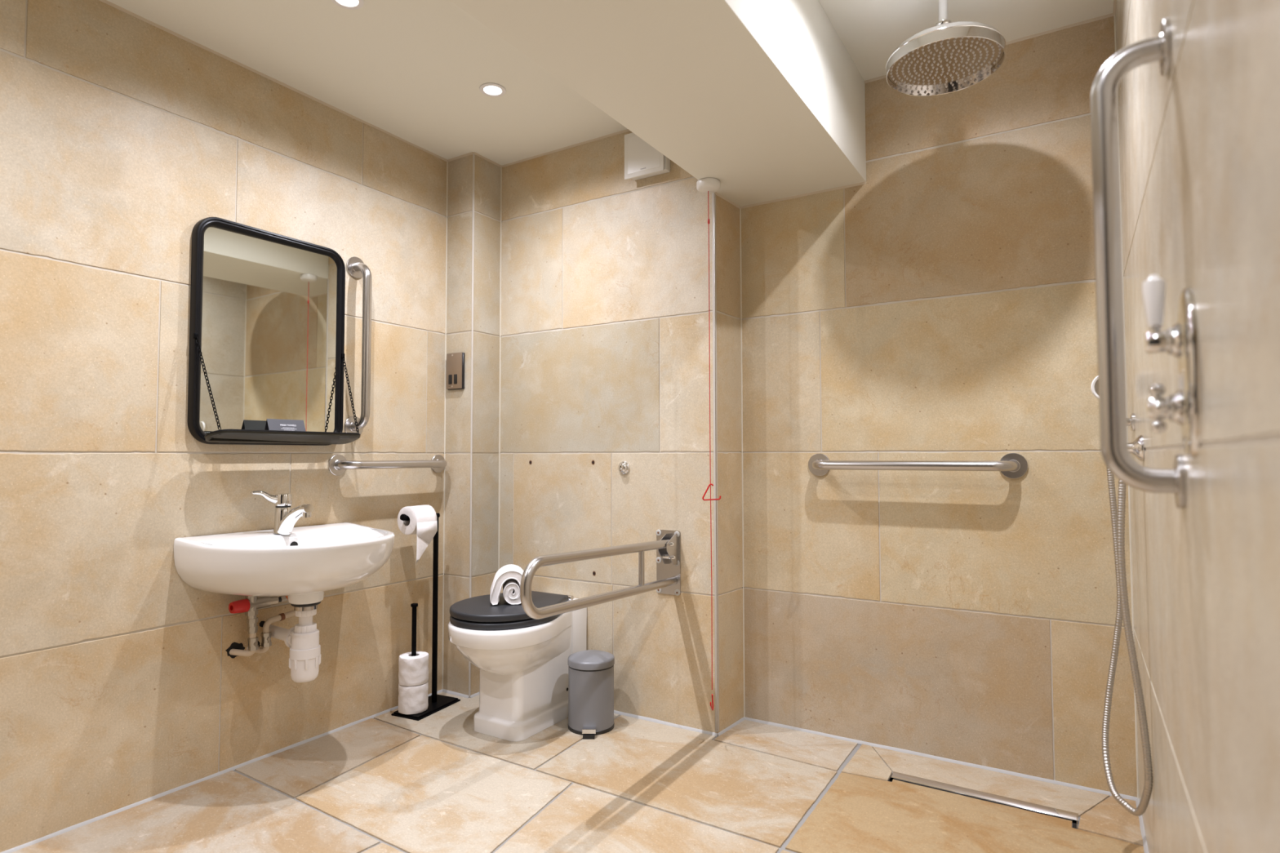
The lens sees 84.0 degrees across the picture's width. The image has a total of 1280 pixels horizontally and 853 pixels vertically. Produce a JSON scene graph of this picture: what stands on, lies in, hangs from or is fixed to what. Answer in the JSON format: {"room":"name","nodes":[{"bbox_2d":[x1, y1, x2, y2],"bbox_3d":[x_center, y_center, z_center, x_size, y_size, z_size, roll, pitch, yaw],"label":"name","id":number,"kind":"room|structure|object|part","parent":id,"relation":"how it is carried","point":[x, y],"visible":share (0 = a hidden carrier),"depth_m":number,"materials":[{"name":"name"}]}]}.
{"room":"accessible bathroom","nodes":[
{"label":"accessible bathroom","id":0,"kind":"room"},
{"bbox_2d":[0,0,446,852],"bbox_3d":[-1.617,-0.069,1.819,0.061,2.269,2.894,-2,-3,32],"label":"wall","id":1,"kind":"structure","parent":0,"point":[122,686],"depth_m":2.08,"materials":[{"name":"tile"}]},
{"bbox_2d":[0,689,442,852],"bbox_3d":[-1.587,1.061,1.756,0.012,0.011,2.897,-2,-3,32],"label":"trim","id":2,"kind":"structure","parent":1,"relation":"attached to","point":[82,824],"depth_m":2.12,"materials":[{"name":"grey"}]},
{"bbox_2d":[228,595,295,656],"bbox_3d":[-1.218,0.622,2.318,0.094,0.220,0.256,-2,-3,32],"label":"pipes","id":3,"kind":"object","parent":1,"relation":"attached to","point":[250,606],"visible":0.83,"depth_m":2.25,"materials":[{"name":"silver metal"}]},
{"bbox_2d":[99,0,447,161],"bbox_3d":[-1.592,-1.200,1.849,0.010,0.011,2.897,-2,-3,32],"label":"trim","id":4,"kind":"structure","parent":1,"relation":"attached to","point":[106,2],"depth_m":2.36,"materials":[{"name":"beige"}]},
{"bbox_2d":[187,217,359,445],"bbox_3d":[-1.179,-0.294,2.358,0.128,0.710,0.530,-2,-3,32],"label":"wall mirror","id":5,"kind":"object","parent":1,"relation":"attached to","point":[267,322],"visible":1,"depth_m":2.35,"materials":[{"name":"black mirror"}]},
{"bbox_3d":[-1.303,-0.130,2.142,0.094,0.288,0.011,0,-2,9],"label":"chain","id":6,"kind":"part","parent":5,"relation":"part of","materials":[{"name":"black metal"}]},
{"bbox_2d":[205,431,359,444],"bbox_3d":[-1.157,0.037,2.340,0.082,0.038,0.510,-2,-3,32],"label":"shelf","id":7,"kind":"object","parent":5,"relation":"attached to","point":[217,437],"depth_m":2.30,"materials":[{"name":"black metal"}]},
{"bbox_2d":[264,418,305,431],"bbox_3d":[-1.166,0.012,2.337,0.048,0.070,0.124,-2,-3,34],"label":"tent card","id":8,"kind":"object","parent":5,"relation":"on","point":[271,424],"visible":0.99,"depth_m":2.33,"materials":[{"name":"grey paper"}]},
{"bbox_3d":[-1.043,-0.113,2.561,0.090,0.290,0.011,-1,-3,28],"label":"chain","id":9,"kind":"part","parent":5,"relation":"part of","materials":[{"name":"black metal"}]},
{"bbox_2d":[173,522,395,604],"bbox_3d":[-1.041,0.444,2.251,0.444,0.213,0.600,-2,-3,32],"label":"basin","id":10,"kind":"object","parent":1,"relation":"attached to","point":[308,562],"visible":1,"depth_m":2.09,"materials":[{"name":"white ceramic"}]},
{"bbox_2d":[249,490,314,534],"bbox_3d":[-1.139,0.276,2.260,0.165,0.146,0.124,-2,-3,32],"label":"tap","id":11,"kind":"object","parent":10,"relation":"on","point":[286,517],"visible":1,"depth_m":2.28,"materials":[{"name":"silver metal"}]},
{"bbox_3d":[-1.182,0.230,2.285,0.052,0.052,0.122,-2,-3,41],"label":"lever","id":12,"kind":"part","parent":11,"relation":"part of","materials":[{"name":"silver metal"}]},
{"bbox_3d":[-1.110,0.298,2.281,0.136,0.102,0.055,-2,-3,32],"label":"spout","id":13,"kind":"part","parent":11,"relation":"part of","materials":[{"name":"silver metal"}]},
{"bbox_2d":[269,601,320,682],"bbox_3d":[-1.125,0.675,2.276,0.267,0.244,0.089,-2,-3,32],"label":"trap","id":14,"kind":"object","parent":1,"relation":"attached to","point":[302,639],"visible":0.96,"depth_m":2.20,"materials":[{"name":"white plastic"}]},
{"bbox_2d":[343,256,372,435],"bbox_3d":[-1.033,-0.299,2.640,0.086,0.680,0.080,-2,-3,32],"label":"grab rail","id":15,"kind":"object","parent":1,"relation":"attached to","point":[356,268],"visible":0.93,"depth_m":2.62,"materials":[{"name":"silver metal"}]},
{"bbox_2d":[328,454,447,475],"bbox_3d":[-0.943,0.147,2.771,0.081,0.077,0.553,-2,-3,32],"label":"grab rail","id":16,"kind":"object","parent":1,"relation":"attached to","point":[338,464],"visible":1,"depth_m":2.66,"materials":[{"name":"silver metal"}]},
{"bbox_2d":[441,161,448,689],"bbox_3d":[-0.833,-0.020,3.036,0.007,2.261,0.007,-2,-3,32],"label":"trim","id":17,"kind":"structure","parent":1,"relation":"attached to","point":[446,162],"depth_m":3.03,"materials":[{"name":"beige"}]},
{"bbox_2d":[107,0,627,165],"bbox_3d":[-1.059,-1.238,1.621,1.272,0.050,3.186,-2,-3,32],"label":"ceiling","id":18,"kind":"structure","parent":0,"point":[415,71],"depth_m":2.33,"materials":[{"name":"white paint"}]},
{"bbox_2d":[331,0,364,9],"bbox_3d":[-0.821,-1.196,1.989,0.091,0.004,0.091,-2,-3,32],"label":"recessed light","id":19,"kind":"object","parent":18,"relation":"in","point":[348,4],"visible":1,"depth_m":2.01,"materials":[{"name":"white"}]},
{"bbox_2d":[479,83,506,97],"bbox_3d":[-0.515,-1.176,2.486,0.091,0.004,0.091,-2,-3,32],"label":"recessed light","id":20,"kind":"object","parent":18,"relation":"in","point":[494,90],"visible":1,"depth_m":2.48,"materials":[{"name":"white"}]},
{"bbox_2d":[443,154,472,695],"bbox_3d":[-0.750,-0.021,3.021,0.155,2.269,0.060,-2,-3,32],"label":"wall","id":21,"kind":"structure","parent":0,"point":[460,185],"depth_m":3.00,"materials":[{"name":"tile"}]},
{"bbox_2d":[446,351,464,390],"bbox_3d":[-0.780,-0.234,3.003,0.094,0.155,0.018,-2,-3,32],"label":"switch plate","id":22,"kind":"object","parent":21,"relation":"attached to","point":[455,361],"visible":1,"depth_m":2.99,"materials":[{"name":"silver metal"}]},
{"bbox_2d":[442,688,469,697],"bbox_3d":[-0.765,1.108,2.946,0.157,0.012,0.013,-2,-3,32],"label":"trim","id":23,"kind":"structure","parent":21,"relation":"attached to","point":[443,690],"depth_m":2.94,"materials":[{"name":"grey"}]},
{"bbox_2d":[447,151,473,161],"bbox_3d":[-0.769,-1.153,3.040,0.157,0.010,0.010,-2,-3,32],"label":"trim","id":24,"kind":"structure","parent":21,"relation":"attached to","point":[471,153],"depth_m":3.04,"materials":[{"name":"beige"}]},
{"bbox_2d":[468,153,475,697],"bbox_3d":[-0.700,-0.024,2.957,0.010,2.261,0.010,-2,-3,32],"label":"trim","id":25,"kind":"structure","parent":21,"relation":"attached to","point":[473,154],"depth_m":2.96,"materials":[{"name":"beige"}]},
{"bbox_2d":[471,154,500,694],"bbox_3d":[-0.680,-0.021,3.042,0.060,2.269,0.167,-2,-3,32],"label":"wall","id":26,"kind":"structure","parent":0,"point":[486,398],"depth_m":3.03,"materials":[{"name":"tile"}]},
{"bbox_2d":[469,692,479,697],"bbox_3d":[-0.650,1.109,2.978,0.013,0.012,0.169,-2,-3,32],"label":"trim","id":27,"kind":"structure","parent":26,"relation":"attached to","point":[477,693],"depth_m":2.93,"materials":[{"name":"grey"}]},
{"bbox_2d":[473,151,501,167],"bbox_3d":[-0.656,-1.153,3.071,0.010,0.010,0.169,-2,-3,32],"label":"trim","id":28,"kind":"structure","parent":26,"relation":"attached to","point":[476,153],"depth_m":3.06,"materials":[{"name":"beige"}]},
{"bbox_2d":[497,166,502,570],"bbox_3d":[-0.611,-0.018,3.098,0.008,2.261,0.007,-2,-3,32],"label":"trim","id":29,"kind":"structure","parent":26,"relation":"attached to","point":[501,166],"depth_m":3.11,"materials":[{"name":"beige"}]},
{"bbox_2d":[11,692,1144,852],"bbox_3d":[-0.461,1.082,1.277,2.544,0.080,3.384,-2,-3,32],"label":"floor","id":30,"kind":"structure","parent":0,"point":[385,783],"depth_m":2.03,"materials":[{"name":"tile"}]},
{"bbox_2d":[391,512,460,720],"bbox_3d":[-0.840,0.721,2.801,0.135,0.766,0.254,-1,-3,25],"label":"stand","id":31,"kind":"object","parent":30,"relation":"on","point":[436,702],"visible":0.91,"depth_m":2.82,"materials":[{"name":"black metal"}]},
{"bbox_3d":[-0.903,0.347,2.717,0.026,0.026,0.020,-2,-3,32],"label":"arm knob","id":32,"kind":"part","parent":31,"relation":"part of","materials":[{"name":"black metal"}]},
{"bbox_2d":[398,681,428,714],"bbox_3d":[-0.872,1.038,2.737,0.111,0.105,0.111,-2,-3,32],"label":"toilet roll","id":33,"kind":"object","parent":31,"relation":"on","point":[411,700],"visible":0.88,"depth_m":2.69,"materials":[{"name":"white paper"}]},
{"bbox_2d":[398,651,428,686],"bbox_3d":[-0.872,0.933,2.741,0.111,0.106,0.112,-2,-3,32],"label":"toilet roll","id":34,"kind":"object","parent":33,"relation":"on","point":[413,671],"visible":1,"depth_m":2.70,"materials":[{"name":"white paper"}]},
{"bbox_3d":[-0.873,0.893,2.743,0.018,0.398,0.018,-2,-3,32],"label":"spare post","id":35,"kind":"part","parent":31,"relation":"part of","materials":[{"name":"black metal"}]},
{"bbox_2d":[397,505,437,563],"bbox_3d":[-0.867,0.416,2.769,0.114,0.215,0.104,-2,-3,32],"label":"toilet roll","id":36,"kind":"object","parent":31,"relation":"hanging from","point":[422,522],"visible":0.97,"depth_m":2.73,"materials":[{"name":"white paper"}]},
{"bbox_3d":[-0.859,0.352,2.788,0.019,0.025,0.179,-2,-3,32],"label":"arm","id":37,"kind":"part","parent":31,"relation":"part of","materials":[{"name":"black metal"}]},
{"bbox_2d":[448,591,586,741],"bbox_3d":[-0.451,0.871,2.635,0.382,0.452,0.557,-2,-3,32],"label":"toilet","id":38,"kind":"object","parent":30,"relation":"on","point":[522,660],"visible":0.91,"depth_m":2.50,"materials":[{"name":"white ceramic"}]},
{"bbox_3d":[-0.482,0.684,2.604,0.368,0.023,0.436,-2,-3,32],"label":"seat","id":39,"kind":"part","parent":38,"relation":"part of","materials":[{"name":"grey plastic"}]},
{"bbox_2d":[489,564,524,604],"bbox_3d":[-0.482,0.581,2.624,0.139,0.124,0.153,0,-2,-11],"label":"rolled towel","id":40,"kind":"object","parent":38,"relation":"on","point":[508,576],"visible":0.89,"depth_m":2.56,"materials":[{"name":"white fabric"}]},
{"bbox_3d":[-0.482,0.656,2.606,0.370,0.025,0.440,-2,-3,32],"label":"lid","id":41,"kind":"part","parent":38,"relation":"part of","materials":[{"name":"grey plastic"}]},
{"bbox_2d":[568,649,614,739],"bbox_3d":[-0.185,0.961,2.590,0.171,0.267,0.196,-2,-3,32],"label":"pedal bin","id":42,"kind":"object","parent":30,"relation":"on","point":[590,672],"visible":1,"depth_m":2.53,"materials":[{"name":"grey metal"}]},
{"bbox_3d":[-0.179,0.849,2.605,0.171,0.040,0.171,-2,-3,32],"label":"lid","id":43,"kind":"part","parent":42,"relation":"part of","materials":[{"name":"grey paint"}]},
{"bbox_2d":[887,771,1078,829],"bbox_3d":[0.974,1.072,2.050,0.494,0.005,0.096,-2,-3,32],"label":"floor drain","id":44,"kind":"object","parent":30,"relation":"on","point":[1073,817],"visible":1,"depth_m":2.05,"materials":[{"name":"silver metal"}]},
{"bbox_2d":[499,130,717,733],"bbox_3d":[-0.154,-0.029,2.852,1.034,2.269,0.061,-2,-3,32],"label":"wall","id":45,"kind":"structure","parent":0,"point":[605,346],"depth_m":2.78,"materials":[{"name":"tile"}]},
{"bbox_2d":[501,128,629,167],"bbox_3d":[-0.173,-1.162,2.871,1.036,0.010,0.011,-2,-3,32],"label":"trim","id":46,"kind":"structure","parent":45,"relation":"attached to","point":[627,130],"depth_m":2.95,"materials":[{"name":"beige"}]},
{"bbox_2d":[520,529,680,619],"bbox_3d":[-0.114,0.489,2.276,0.106,0.237,0.843,-2,-3,32],"label":"rail","id":47,"kind":"object","parent":45,"relation":"attached to","point":[667,544],"visible":1,"depth_m":2.29,"materials":[{"name":"silver metal"}]},
{"bbox_2d":[655,529,661,535],"bbox_3d":[0.069,0.397,2.656,0.023,0.023,0.003,-2,-3,32],"label":"washer","id":48,"kind":"object","parent":47,"relation":"in","point":[658,532],"depth_m":2.65,"materials":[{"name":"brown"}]},
{"bbox_2d":[656,557,661,563],"bbox_3d":[0.069,0.499,2.651,0.023,0.023,0.003,-2,-3,32],"label":"washer","id":49,"kind":"object","parent":47,"relation":"in","point":[658,559],"depth_m":2.65,"materials":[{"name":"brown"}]},
{"bbox_3d":[0.105,0.502,2.633,0.100,0.236,0.004,-2,-3,32],"label":"wall plate","id":50,"kind":"part","parent":47,"relation":"part of","materials":[{"name":"silver metal"}]},
{"bbox_2d":[674,589,679,595],"bbox_3d":[0.137,0.609,2.606,0.023,0.023,0.003,-2,-3,32],"label":"washer","id":51,"kind":"object","parent":47,"relation":"in","point":[677,592],"depth_m":2.60,"materials":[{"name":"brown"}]},
{"bbox_2d":[617,461,629,474],"bbox_3d":[-0.067,0.160,2.743,0.052,0.052,0.021,-2,-3,32],"label":"button","id":52,"kind":"object","parent":45,"relation":"attached to","point":[623,467],"visible":1,"depth_m":2.74,"materials":[{"name":"silver metal"}]},
{"bbox_2d":[624,132,670,180],"bbox_3d":[0.027,-1.040,2.715,0.177,0.176,0.052,-2,-3,32],"label":"fan","id":53,"kind":"object","parent":45,"relation":"attached to","point":[642,160],"visible":0.81,"depth_m":2.70,"materials":[{"name":"white plastic"}]},
{"bbox_2d":[613,710,717,737],"bbox_3d":[-0.169,1.100,2.778,1.036,0.012,0.013,-2,-3,32],"label":"trim","id":54,"kind":"structure","parent":45,"relation":"attached to","point":[642,717],"depth_m":2.62,"materials":[{"name":"grey"}]},
{"bbox_2d":[450,0,866,206],"bbox_3d":[-0.277,-1.119,1.239,0.495,0.421,3.344,-2,-3,32],"label":"ceiling beam","id":55,"kind":"structure","parent":0,"point":[765,100],"depth_m":1.89,"materials":[{"name":"white paint"}]},
{"bbox_2d":[696,177,720,711],"bbox_3d":[0.242,0.055,2.458,0.083,1.828,0.083,-2,-3,32],"label":"pull cord","id":56,"kind":"object","parent":55,"relation":"hanging from","point":[708,185],"visible":1,"depth_m":2.46,"materials":[{"name":"white plastic"}]},
{"bbox_3d":[0.243,0.035,2.458,0.007,1.726,0.003,-2,-3,32],"label":"cord","id":57,"kind":"part","parent":56,"relation":"part of","materials":[{"name":"red fabric"}]},
{"bbox_3d":[0.247,0.226,2.450,0.065,0.059,0.005,0,-2,0],"label":"handle","id":58,"kind":"part","parent":56,"relation":"part of","materials":[{"name":"red plastic"}]},
{"bbox_3d":[0.243,0.939,2.410,0.006,0.057,0.046,-1,-2,16],"label":"handle","id":59,"kind":"part","parent":56,"relation":"part of","materials":[{"name":"red plastic"}]},
{"bbox_2d":[715,195,743,733],"bbox_3d":[0.306,0.097,2.648,0.060,1.997,0.196,-2,-3,36],"label":"wall","id":60,"kind":"structure","parent":0,"point":[727,215],"depth_m":2.63,"materials":[{"name":"tile"}]},
{"bbox_2d":[711,192,719,732],"bbox_3d":[0.272,0.114,2.555,0.011,1.933,0.014,-2,-3,32],"label":"trim","id":61,"kind":"structure","parent":60,"relation":"attached to","point":[713,195],"depth_m":2.55,"materials":[{"name":"beige"}]},
{"bbox_2d":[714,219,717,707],"bbox_3d":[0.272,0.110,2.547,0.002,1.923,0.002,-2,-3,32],"label":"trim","id":62,"kind":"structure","parent":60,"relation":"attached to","point":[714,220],"depth_m":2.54,"materials":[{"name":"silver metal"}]},
{"bbox_2d":[714,191,740,208],"bbox_3d":[0.330,-0.849,2.668,0.010,0.010,0.199,-2,-3,36],"label":"trim","id":63,"kind":"structure","parent":60,"relation":"attached to","point":[715,193],"depth_m":2.66,"materials":[{"name":"beige"}]},
{"bbox_2d":[717,717,745,736],"bbox_3d":[0.334,1.092,2.588,0.010,0.011,0.199,-2,-3,36],"label":"trim","id":64,"kind":"structure","parent":60,"relation":"attached to","point":[742,719],"depth_m":2.58,"materials":[{"name":"grey"}]},
{"bbox_2d":[739,208,745,717],"bbox_3d":[0.389,0.123,2.708,0.007,1.943,0.007,-2,-3,32],"label":"trim","id":65,"kind":"structure","parent":60,"relation":"attached to","point":[740,208],"depth_m":2.71,"materials":[{"name":"beige"}]},
{"bbox_2d":[741,16,1137,797],"bbox_3d":[0.922,-0.069,2.424,1.213,2.308,0.060,-2,-3,32],"label":"wall","id":66,"kind":"structure","parent":0,"point":[941,305],"depth_m":2.33,"materials":[{"name":"tile"}]},
{"bbox_2d":[740,180,866,208],"bbox_3d":[0.590,-0.852,2.622,0.479,0.010,0.010,-2,-3,32],"label":"trim","id":67,"kind":"structure","parent":66,"relation":"attached to","point":[861,183],"depth_m":2.61,"materials":[{"name":"beige"}]},
{"bbox_2d":[808,453,1027,479],"bbox_3d":[0.883,0.129,2.349,0.698,0.081,0.094,-2,-3,32],"label":"grab rail","id":68,"kind":"object","parent":66,"relation":"attached to","point":[1011,465],"visible":1,"depth_m":2.28,"materials":[{"name":"silver metal"}]},
{"bbox_2d":[744,717,1137,800],"bbox_3d":[0.907,1.081,2.349,1.216,0.011,0.012,-2,-3,32],"label":"trim","id":69,"kind":"structure","parent":66,"relation":"attached to","point":[860,742],"depth_m":2.30,"materials":[{"name":"grey"}]},
{"bbox_2d":[864,13,1114,83],"bbox_3d":[1.107,-1.226,2.318,0.737,0.010,0.010,-2,-3,32],"label":"trim","id":70,"kind":"structure","parent":66,"relation":"attached to","point":[1107,15],"depth_m":2.21,"materials":[{"name":"beige"}]},
{"bbox_2d":[818,0,1113,80],"bbox_3d":[0.270,-1.309,0.922,0.817,0.050,3.384,-2,-3,32],"label":"ceiling","id":71,"kind":"structure","parent":0,"point":[870,31],"depth_m":2.15,"materials":[{"name":"white paint"}]},
{"bbox_2d":[885,0,1005,96],"bbox_3d":[0.849,-1.120,1.989,0.308,0.242,0.308,-2,-3,34],"label":"shower head","id":72,"kind":"object","parent":71,"relation":"hanging from","point":[948,56],"visible":1,"depth_m":1.97},
{"bbox_3d":[0.849,-1.183,1.992,0.027,0.108,0.027,-2,-3,32],"label":"drop arm","id":73,"kind":"part","parent":72,"relation":"part of","materials":[{"name":"silver metal"}]},
{"bbox_3d":[0.849,-1.014,1.985,0.298,0.007,0.298,-2,-3,32],"label":"nozzle plate","id":74,"kind":"part","parent":72,"relation":"part of","materials":[{"name":"silver metal"}]},
{"bbox_2d":[1115,0,1279,852],"bbox_3d":[0.594,-0.139,0.676,0.060,2.308,3.261,-2,-3,32],"label":"wall","id":75,"kind":"structure","parent":0,"point":[1199,141],"depth_m":0.79,"materials":[{"name":"tile"}]},
{"bbox_2d":[1112,0,1116,14],"bbox_3d":[0.565,-1.290,0.740,0.011,0.010,3.264,-2,-3,32],"label":"trim","id":76,"kind":"structure","parent":75,"relation":"attached to","point":[1114,1],"depth_m":2.09,"materials":[{"name":"beige"}]},
{"bbox_2d":[1090,375,1153,816],"bbox_3d":[1.167,0.373,1.730,0.093,1.041,0.339,-2,-3,32],"label":"shower hose","id":77,"kind":"object","parent":75,"relation":"attached to","point":[1136,447],"visible":0.88,"depth_m":1.61,"materials":[{"name":"silver metal"}]},
{"bbox_2d":[1113,14,1138,798],"bbox_3d":[1.423,-0.084,2.080,0.008,2.300,0.007,-2,-3,32],"label":"trim","id":78,"kind":"structure","parent":75,"relation":"attached to","point":[1129,508],"depth_m":2.06,"materials":[{"name":"beige"}]},
{"bbox_2d":[1089,17,1186,508],"bbox_3d":[0.728,-0.237,1.048,0.097,0.709,0.077,-2,-3,32],"label":"grab rail","id":79,"kind":"object","parent":75,"relation":"attached to","point":[1113,442],"visible":1,"depth_m":1.05,"materials":[{"name":"silver metal"}]},
{"bbox_2d":[1135,798,1148,852],"bbox_3d":[0.568,1.011,0.646,0.012,0.012,3.264,-2,-3,32],"label":"trim","id":80,"kind":"structure","parent":75,"relation":"attached to","point":[1137,801],"depth_m":1.85,"materials":[{"name":"grey"}]},
{"bbox_2d":[1142,274,1201,457],"bbox_3d":[0.682,-0.079,0.917,0.052,0.238,0.132,-2,-3,32],"label":"shower valve","id":81,"kind":"object","parent":75,"relation":"attached to","point":[1180,340],"visible":0.99,"depth_m":0.90,"materials":[{"name":"silver metal"}]},
{"bbox_3d":[0.671,-0.024,0.921,0.019,0.065,0.065,-2,-3,32],"label":"cross handle","id":82,"kind":"part","parent":81,"relation":"part of","materials":[{"name":"silver metal"}]},
{"bbox_3d":[0.700,-0.068,0.905,0.010,0.216,0.132,-2,-3,32],"label":"plate","id":83,"kind":"part","parent":81,"relation":"part of","materials":[{"name":"silver metal"}]}
]}

